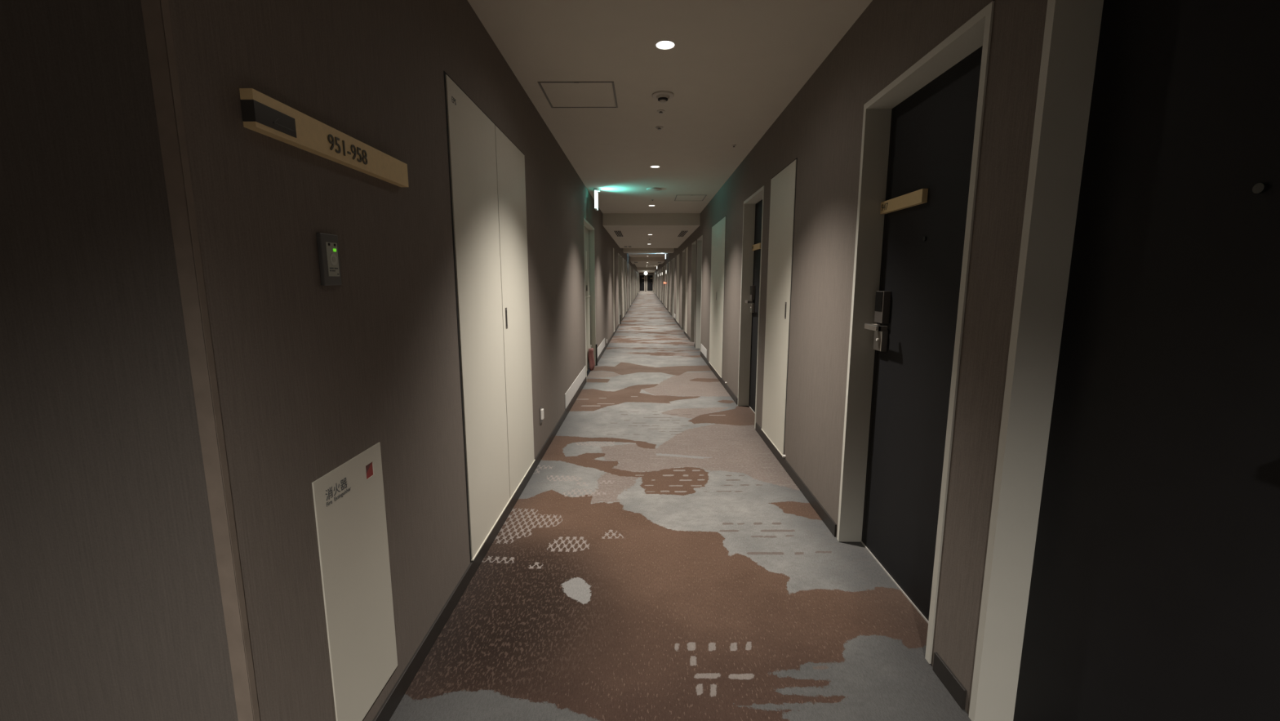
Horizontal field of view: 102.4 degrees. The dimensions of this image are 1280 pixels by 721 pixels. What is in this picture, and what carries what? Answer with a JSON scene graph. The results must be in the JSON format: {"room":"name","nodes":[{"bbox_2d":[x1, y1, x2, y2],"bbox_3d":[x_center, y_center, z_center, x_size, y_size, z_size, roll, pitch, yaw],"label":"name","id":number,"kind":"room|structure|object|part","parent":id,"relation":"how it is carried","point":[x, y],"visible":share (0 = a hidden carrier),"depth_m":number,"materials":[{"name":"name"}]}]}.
{"room":"hotel corridor","nodes":[
{"label":"hotel corridor","id":0,"kind":"room"},
{"bbox_2d":[0,0,238,720],"bbox_3d":[-2.376,-0.162,1.050,3.226,2.600,0.298,0,9,1],"label":"wall","id":1,"kind":"structure","parent":0,"point":[111,606],"depth_m":0.92,"materials":[{"name":"grey paint"}]},
{"bbox_2d":[140,0,260,720],"bbox_3d":[-0.777,-0.088,0.899,0.032,2.500,0.014,0,9,1],"label":"trim","id":2,"kind":"structure","parent":1,"relation":"attached to","point":[156,13],"depth_m":0.90,"materials":[{"name":"wood"}]},
{"bbox_2d":[311,442,397,720],"bbox_3d":[-0.757,0.616,1.397,0.005,0.720,0.303,0,9,1],"label":"fire extinguisher cabinet","id":3,"kind":"object","parent":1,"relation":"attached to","point":[349,504],"visible":1,"depth_m":1.37,"materials":[{"name":"beige metal"}]},
{"bbox_2d":[365,462,371,472],"bbox_3d":[-0.757,0.301,1.436,0.001,0.028,0.039,0,9,1],"label":"sticker","id":4,"kind":"object","parent":3,"relation":"attached to","point":[367,466],"depth_m":1.43,"materials":[{"name":"red plastic"}]},
{"bbox_2d":[168,0,639,720],"bbox_3d":[-0.572,-5.111,33.060,0.300,2.600,65.110,0,9,1],"label":"wall","id":5,"kind":"structure","parent":0,"point":[311,376],"depth_m":1.32,"materials":[{"name":"grey paint"}]},
{"bbox_2d":[239,88,408,186],"bbox_3d":[-0.745,-0.532,1.300,0.027,0.070,0.646,0,9,1],"label":"sign","id":6,"kind":"object","parent":5,"relation":"attached to","point":[261,113],"visible":1,"depth_m":1.16,"materials":[{"name":"beige wood"}]},
{"bbox_3d":[-0.748,-0.486,1.040,0.025,0.039,0.118,0,9,1],"label":"arrow panel","id":7,"kind":"part","parent":6,"relation":"part of","materials":[{"name":"black plastic"}]},
{"bbox_2d":[315,232,342,285],"bbox_3d":[-0.753,-0.244,1.250,0.014,0.123,0.071,0,9,1],"label":"switch","id":8,"kind":"object","parent":5,"relation":"attached to","point":[327,244],"visible":1,"depth_m":1.24,"materials":[{"name":"grey plastic"}]},
{"bbox_2d":[444,71,535,561],"bbox_3d":[-0.738,-0.209,2.770,0.011,2.022,1.315,0,9,1],"label":"closet door","id":9,"kind":"structure","parent":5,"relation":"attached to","point":[486,170],"depth_m":2.54,"materials":[{"name":"paint"}]},
{"bbox_3d":[-0.738,0.787,2.924,0.009,0.006,1.297,0,9,1],"label":"sill","id":10,"kind":"part","parent":9,"relation":"part of","materials":[{"name":"beige ceramic"}]},
{"bbox_3d":[-0.737,-0.233,2.836,0.002,0.115,0.032,0,9,1],"label":"handle","id":11,"kind":"part","parent":9,"relation":"part of","materials":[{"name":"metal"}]},
{"bbox_2d":[372,291,639,720],"bbox_3d":[-0.417,-3.860,33.251,0.009,0.067,65.111,0,9,1],"label":"baseboard","id":12,"kind":"structure","parent":5,"relation":"attached to","point":[397,693],"depth_m":2.04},
{"bbox_2d":[539,405,543,424],"bbox_3d":[-0.723,0.403,3.794,0.022,0.120,0.070,0,9,1],"label":"wall outlet","id":13,"kind":"object","parent":5,"relation":"attached to","point":[541,410],"visible":1,"depth_m":3.77,"materials":[{"name":"plastic"}]},
{"bbox_3d":[-0.731,0.403,3.794,0.006,0.120,0.070,0,9,1],"label":"plate","id":14,"kind":"part","parent":13,"relation":"part of","materials":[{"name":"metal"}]},
{"bbox_2d":[564,365,586,408],"bbox_3d":[-0.710,0.267,5.787,0.006,0.148,1.700,0,9,1],"label":"kick plate","id":15,"kind":"object","parent":5,"relation":"attached to","point":[571,391],"visible":1,"depth_m":5.62,"materials":[{"name":"white metal"}]},
{"bbox_2d":[583,217,597,377],"bbox_3d":[-0.740,-0.853,7.218,0.138,2.076,1.317,0,9,1],"label":"door","id":16,"kind":"structure","parent":5,"relation":"in","point":[588,230],"depth_m":7.71,"materials":[{"name":"beige paint"}]},
{"bbox_2d":[597,337,604,357],"bbox_3d":[-0.677,-0.223,8.944,0.006,0.157,1.690,0,9,1],"label":"kick plate","id":17,"kind":"object","parent":5,"relation":"attached to","point":[601,347],"visible":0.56,"depth_m":8.94,"materials":[{"name":"white metal"}]},
{"bbox_2d":[613,247,614,331],"bbox_3d":[-0.635,-1.714,12.523,0.011,2.017,0.438,0,9,1],"label":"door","id":18,"kind":"structure","parent":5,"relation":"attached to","point":[613,247],"depth_m":12.43,"materials":[{"name":"beige wood"}]},
{"bbox_2d":[617,253,621,324],"bbox_3d":[-0.672,-2.064,15.054,0.178,2.078,0.877,0,9,1],"label":"door","id":19,"kind":"structure","parent":5,"relation":"in","point":[619,293],"depth_m":15.42,"materials":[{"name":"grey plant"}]},
{"bbox_2d":[620,255,622,320],"bbox_3d":[-0.671,-2.255,16.290,0.154,2.078,0.877,0,9,1],"label":"door","id":20,"kind":"structure","parent":5,"relation":"in","point":[620,255],"depth_m":16.68,"materials":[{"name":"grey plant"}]},
{"bbox_2d":[622,257,624,316],"bbox_3d":[-0.577,-2.559,17.992,0.011,2.017,1.268,0,9,1],"label":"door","id":21,"kind":"structure","parent":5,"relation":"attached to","point":[623,259],"depth_m":17.81,"materials":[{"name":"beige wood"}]},
{"bbox_2d":[624,259,626,314],"bbox_3d":[-0.636,-2.765,19.590,0.154,2.078,0.857,0,9,1],"label":"door","id":22,"kind":"structure","parent":5,"relation":"in","point":[624,260],"depth_m":19.92,"materials":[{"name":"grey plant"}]},
{"bbox_2d":[626,261,626,311],"bbox_3d":[-0.544,-3.026,21.011,0.011,2.017,0.438,0,9,1],"label":"panel","id":23,"kind":"object","parent":5,"relation":"attached to","point":[626,261],"visible":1,"depth_m":20.84,"materials":[{"name":"beige ceramic"}]},
{"bbox_2d":[628,279,629,308],"bbox_3d":[-0.594,-3.376,23.543,0.154,2.078,0.877,0,9,1],"label":"door","id":24,"kind":"structure","parent":5,"relation":"in","point":[628,279],"depth_m":24.00,"materials":[{"name":"grey wood"}]},
{"bbox_2d":[629,281,630,307],"bbox_3d":[-0.581,-3.567,24.778,0.154,2.078,0.877,0,9,1],"label":"door","id":25,"kind":"structure","parent":5,"relation":"in","point":[629,282],"depth_m":25.25,"materials":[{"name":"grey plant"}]},
{"bbox_2d":[630,265,631,305],"bbox_3d":[-0.486,-3.872,26.481,0.011,2.017,1.268,0,9,1],"label":"panel","id":26,"kind":"object","parent":5,"relation":"attached to","point":[630,265],"visible":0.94,"depth_m":26.57,"materials":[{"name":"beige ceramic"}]},
{"bbox_2d":[631,266,631,304],"bbox_3d":[-0.546,-4.077,28.079,0.154,2.078,0.857,0,9,1],"label":"door","id":27,"kind":"structure","parent":5,"relation":"in","point":[631,266],"depth_m":28.48,"materials":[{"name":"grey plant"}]},
{"bbox_2d":[632,267,633,301],"bbox_3d":[-0.504,-4.689,32.032,0.154,2.078,0.877,0,9,1],"label":"door","id":28,"kind":"structure","parent":5,"relation":"in","point":[633,268],"depth_m":32.43,"materials":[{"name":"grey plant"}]},
{"bbox_2d":[634,270,635,298],"bbox_3d":[-0.456,-5.390,36.568,0.154,2.078,0.857,0,9,1],"label":"door","id":29,"kind":"structure","parent":5,"relation":"in","point":[634,270],"depth_m":36.96,"materials":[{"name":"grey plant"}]},
{"bbox_2d":[639,272,653,291],"bbox_3d":[0.799,-10.102,65.344,2.355,2.600,0.250,0,9,1],"label":"wall","id":30,"kind":"structure","parent":0,"point":[639,273],"depth_m":65.17,"materials":[{"name":"grey paint"}]},
{"bbox_2d":[639,274,644,291],"bbox_3d":[0.258,-9.829,65.215,0.790,2.099,0.100,0,9,1],"label":"door","id":31,"kind":"structure","parent":30,"relation":"in","point":[642,277],"depth_m":65.23,"materials":[{"name":"black glass"}]},
{"bbox_2d":[646,274,653,291],"bbox_3d":[1.248,-9.828,65.204,0.850,2.099,0.100,0,9,1],"label":"door","id":32,"kind":"structure","parent":30,"relation":"in","point":[649,277],"depth_m":65.22,"materials":[{"name":"black glass"}]},
{"bbox_2d":[466,0,872,272],"bbox_3d":[-1.203,-5.897,30.977,5.132,0.210,69.000,0,9,1],"label":"ceiling","id":33,"kind":"structure","parent":0,"point":[733,68],"depth_m":3.08,"materials":[{"name":"white paint"}]},
{"bbox_2d":[537,81,617,107],"bbox_3d":[-0.390,-1.732,3.368,0.465,0.005,0.473,0,9,1],"label":"ceiling hatch","id":34,"kind":"object","parent":33,"relation":"attached to","point":[560,94],"visible":1,"depth_m":3.34,"materials":[{"name":"metal"}]},
{"bbox_2d":[594,188,599,210],"bbox_3d":[-0.566,-2.132,6.809,0.070,0.264,0.203,0,9,1],"label":"exit sign","id":35,"kind":"object","parent":33,"relation":"attached to","point":[596,190],"visible":1,"depth_m":6.73,"materials":[{"name":"white plastic"}]},
{"bbox_2d":[613,231,623,236],"bbox_3d":[-0.448,-2.689,10.928,0.162,0.003,1.354,0,9,1],"label":"ceiling vent","id":36,"kind":"object","parent":33,"relation":"in","point":[619,233],"visible":1,"depth_m":10.92,"materials":[{"name":"grey metal"}]},
{"bbox_2d":[646,187,662,191],"bbox_3d":[0.186,-2.257,6.793,0.208,0.018,0.208,0,9,1],"label":"ceiling speaker","id":37,"kind":"object","parent":33,"relation":"attached to","point":[647,188],"visible":1,"depth_m":6.76},
{"bbox_2d":[649,165,660,168],"bbox_3d":[0.160,-2.092,5.463,0.109,0.069,0.109,0,9,1],"label":"recessed light","id":38,"kind":"object","parent":33,"relation":"in","point":[652,166],"visible":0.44,"depth_m":5.51,"materials":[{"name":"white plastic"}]},
{"bbox_2d":[655,126,663,129],"bbox_3d":[0.153,-1.836,4.068,0.062,0.018,0.062,0,9,1],"label":"sprinkler","id":39,"kind":"object","parent":33,"relation":"attached to","point":[656,127],"visible":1,"depth_m":4.05,"materials":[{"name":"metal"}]},
{"bbox_2d":[657,109,664,114],"bbox_3d":[0.149,-1.775,3.676,0.056,0.018,0.056,0,9,1],"label":"sprinkler","id":40,"kind":"object","parent":33,"relation":"attached to","point":[660,111],"visible":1,"depth_m":3.66,"materials":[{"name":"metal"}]},
{"bbox_2d":[652,90,674,103],"bbox_3d":[0.150,-1.712,3.362,0.144,0.048,0.144,0,9,1],"label":"smoke detector","id":41,"kind":"object","parent":33,"relation":"attached to","point":[662,96],"visible":1,"depth_m":3.33,"materials":[{"name":"white plastic"}]},
{"bbox_2d":[654,40,675,49],"bbox_3d":[0.130,-1.656,2.642,0.109,0.069,0.109,0,9,1],"label":"recessed light","id":42,"kind":"object","parent":33,"relation":"in","point":[664,44],"visible":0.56,"depth_m":2.68,"materials":[{"name":"white plastic"}]},
{"bbox_2d":[676,231,688,236],"bbox_3d":[0.905,-2.693,10.953,0.157,0.003,1.434,0,9,1],"label":"ceiling vent","id":43,"kind":"object","parent":33,"relation":"in","point":[682,233],"visible":1,"depth_m":10.92,"materials":[{"name":"grey metal"}]},
{"bbox_2d":[674,195,706,200],"bbox_3d":[0.732,-2.375,7.528,0.430,0.005,0.540,0,9,1],"label":"ceiling hatch","id":44,"kind":"object","parent":33,"relation":"attached to","point":[679,197],"visible":1,"depth_m":7.52,"materials":[{"name":"metal"}]},
{"bbox_2d":[389,291,971,720],"bbox_3d":[-1.113,-3.530,31.342,5.512,0.001,69.400,0,9,1],"label":"floor","id":45,"kind":"structure","parent":0,"point":[658,561],"depth_m":2.17,"materials":[{"name":"carpet"}]},
{"bbox_2d":[587,345,595,370],"bbox_3d":[-0.718,-0.046,7.600,0.097,0.367,0.233,0,9,1],"label":"fire extinguisher","id":46,"kind":"object","parent":45,"relation":"on","point":[590,354],"visible":1,"depth_m":7.52,"materials":[{"name":"red metal"}]},
{"bbox_2d":[653,0,1047,714],"bbox_3d":[1.463,-4.810,31.117,0.300,2.600,69.000,0,9,1],"label":"wall","id":47,"kind":"structure","parent":0,"point":[821,126],"depth_m":2.21,"materials":[{"name":"grey paint"}]},
{"bbox_2d":[657,270,658,297],"bbox_3d":[1.465,-5.734,38.799,0.154,2.078,0.882,0,9,1],"label":"door","id":48,"kind":"structure","parent":47,"relation":"in","point":[658,270],"depth_m":39.22,"materials":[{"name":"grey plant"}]},
{"bbox_2d":[659,269,660,299],"bbox_3d":[1.424,-5.133,34.905,0.154,2.078,0.882,0,9,1],"label":"door","id":49,"kind":"structure","parent":47,"relation":"in","point":[660,269],"depth_m":35.18,"materials":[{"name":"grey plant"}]},
{"bbox_2d":[660,268,661,300],"bbox_3d":[1.322,-4.809,32.543,0.011,2.017,1.323,0,9,1],"label":"panel","id":50,"kind":"object","parent":47,"relation":"attached to","point":[660,268],"visible":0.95,"depth_m":32.69,"materials":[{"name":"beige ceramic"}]},
{"bbox_2d":[662,278,662,302],"bbox_3d":[1.287,-4.306,29.292,0.011,2.017,0.693,0,9,1],"label":"panel","id":51,"kind":"object","parent":47,"relation":"attached to","point":[662,278],"visible":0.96,"depth_m":29.53,"materials":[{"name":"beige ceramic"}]},
{"bbox_2d":[663,265,665,306],"bbox_3d":[1.333,-3.820,26.416,0.154,2.078,0.882,0,9,1],"label":"door","id":52,"kind":"structure","parent":47,"relation":"in","point":[664,265],"depth_m":25.94,"materials":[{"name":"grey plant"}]},
{"bbox_2d":[665,263,666,307],"bbox_3d":[1.232,-3.496,24.054,0.011,2.017,1.323,0,9,1],"label":"panel","id":53,"kind":"object","parent":47,"relation":"attached to","point":[666,264],"visible":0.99,"depth_m":23.83,"materials":[{"name":"beige ceramic"}]},
{"bbox_2d":[667,262,669,311],"bbox_3d":[1.285,-3.110,21.821,0.154,2.078,0.882,0,9,1],"label":"door","id":54,"kind":"structure","parent":47,"relation":"in","point":[668,262],"depth_m":22.15,"materials":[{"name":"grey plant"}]},
{"bbox_2d":[669,261,670,311],"bbox_3d":[1.197,-2.994,20.803,0.011,2.017,0.693,0,9,1],"label":"panel","id":55,"kind":"object","parent":47,"relation":"attached to","point":[669,261],"visible":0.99,"depth_m":20.63,"materials":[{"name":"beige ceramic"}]},
{"bbox_2d":[671,259,672,315],"bbox_3d":[1.255,-2.681,19.047,0.154,2.078,0.877,0,9,1],"label":"door","id":56,"kind":"structure","parent":47,"relation":"in","point":[672,260],"depth_m":19.42,"materials":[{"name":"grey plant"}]},
{"bbox_2d":[672,257,674,317],"bbox_3d":[1.243,-2.508,17.928,0.154,2.078,0.882,0,9,1],"label":"door","id":57,"kind":"structure","parent":47,"relation":"in","point":[673,258],"depth_m":18.32,"materials":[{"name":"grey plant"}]},
{"bbox_2d":[675,253,679,323],"bbox_3d":[1.141,-2.184,15.565,0.011,2.017,1.323,0,9,1],"label":"panel","id":58,"kind":"object","parent":47,"relation":"attached to","point":[678,255],"visible":1,"depth_m":15.45,"materials":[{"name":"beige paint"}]},
{"bbox_2d":[681,249,684,329],"bbox_3d":[1.194,-1.798,13.333,0.154,2.078,0.882,0,9,1],"label":"door","id":59,"kind":"structure","parent":47,"relation":"in","point":[683,251],"depth_m":13.72,"materials":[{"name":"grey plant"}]},
{"bbox_2d":[684,246,688,333],"bbox_3d":[1.107,-1.681,12.314,0.011,2.017,0.693,0,9,1],"label":"panel","id":60,"kind":"object","parent":47,"relation":"attached to","point":[686,248],"visible":1,"depth_m":12.32,"materials":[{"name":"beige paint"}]},
{"bbox_2d":[690,240,696,343],"bbox_3d":[1.165,-1.369,10.558,0.154,2.078,0.877,0,9,1],"label":"door","id":61,"kind":"structure","parent":47,"relation":"in","point":[694,244],"depth_m":10.93,"materials":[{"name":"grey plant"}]},
{"bbox_2d":[695,235,702,354],"bbox_3d":[1.153,-1.196,9.439,0.154,2.078,0.882,0,9,1],"label":"door","id":62,"kind":"structure","parent":47,"relation":"in","point":[700,241],"depth_m":9.83,"materials":[{"name":"white paint"}]},
{"bbox_2d":[701,343,706,358],"bbox_3d":[1.069,-0.164,8.610,0.006,0.137,0.870,0,9,1],"label":"kick plate","id":63,"kind":"object","parent":47,"relation":"attached to","point":[704,350],"visible":1,"depth_m":8.55,"materials":[{"name":"white metal"}]},
{"bbox_2d":[708,216,725,377],"bbox_3d":[1.051,-0.872,7.077,0.011,2.017,1.323,0,9,1],"label":"panel","id":64,"kind":"object","parent":47,"relation":"attached to","point":[718,229],"visible":1,"depth_m":6.93,"materials":[{"name":"white paint"}]},
{"bbox_3d":[1.056,-0.872,7.077,0.001,2.017,1.323,0,9,1],"label":"frame","id":65,"kind":"part","parent":64,"relation":"part of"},
{"bbox_2d":[737,185,764,428],"bbox_3d":[1.104,-0.485,4.844,0.154,2.078,0.882,0,9,1],"label":"door","id":66,"kind":"structure","parent":47,"relation":"in","point":[753,215],"depth_m":5.17,"materials":[{"name":"black wood"}]},
{"bbox_3d":[1.130,-0.530,5.171,0.030,0.097,0.078,0,9,1],"label":"lock plate","id":67,"kind":"part","parent":66,"relation":"part of","materials":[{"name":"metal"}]},
{"bbox_3d":[1.133,-1.100,4.984,0.022,0.052,0.356,0,9,1],"label":"number plate","id":68,"kind":"part","parent":66,"relation":"part of","materials":[{"name":"gold metal"}]},
{"bbox_2d":[760,157,797,455],"bbox_3d":[1.017,-0.369,3.825,0.011,2.017,0.693,0,9,1],"label":"panel","id":69,"kind":"object","parent":47,"relation":"attached to","point":[783,184],"visible":0.95,"depth_m":3.75,"materials":[{"name":"white paint"}]},
{"bbox_3d":[1.016,0.624,3.979,0.009,0.006,0.675,0,9,1],"label":"sill","id":70,"kind":"part","parent":69,"relation":"part of","materials":[{"name":"beige ceramic"}]},
{"bbox_2d":[655,293,966,709],"bbox_3d":[1.308,-3.560,31.312,0.009,0.067,69.000,0,9,1],"label":"baseboard","id":71,"kind":"structure","parent":47,"relation":"attached to","point":[942,670],"depth_m":2.85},
{"bbox_2d":[836,1,994,663],"bbox_3d":[1.074,-0.051,2.032,0.154,2.078,0.862,0,9,1],"label":"door","id":72,"kind":"structure","parent":47,"relation":"in","point":[922,133],"depth_m":2.08,"materials":[{"name":"black wood"}]},
{"bbox_3d":[1.061,-0.147,2.286,0.070,0.024,0.139,0,9,1],"label":"lever handle","id":73,"kind":"part","parent":72,"relation":"part of","materials":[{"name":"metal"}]},
{"bbox_3d":[1.100,-0.094,2.350,0.030,0.097,0.078,0,9,1],"label":"lock plate","id":74,"kind":"part","parent":72,"relation":"part of","materials":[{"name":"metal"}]},
{"bbox_3d":[1.103,-0.664,2.163,0.022,0.052,0.356,0,9,1],"label":"number plate","id":75,"kind":"part","parent":72,"relation":"part of","materials":[{"name":"beige wood"}]},
{"bbox_2d":[968,0,1279,720],"bbox_3d":[1.063,0.116,0.955,0.154,2.078,0.882,0,9,1],"label":"door","id":76,"kind":"structure","parent":47,"relation":"in","point":[1132,569],"depth_m":1.12,"materials":[{"name":"wood"}]},
{"bbox_3d":[1.043,0.115,0.955,0.115,2.076,0.882,0,9,1],"label":"casing","id":77,"kind":"part","parent":76,"relation":"part of","materials":[{"name":"grey wood"}]}
]}

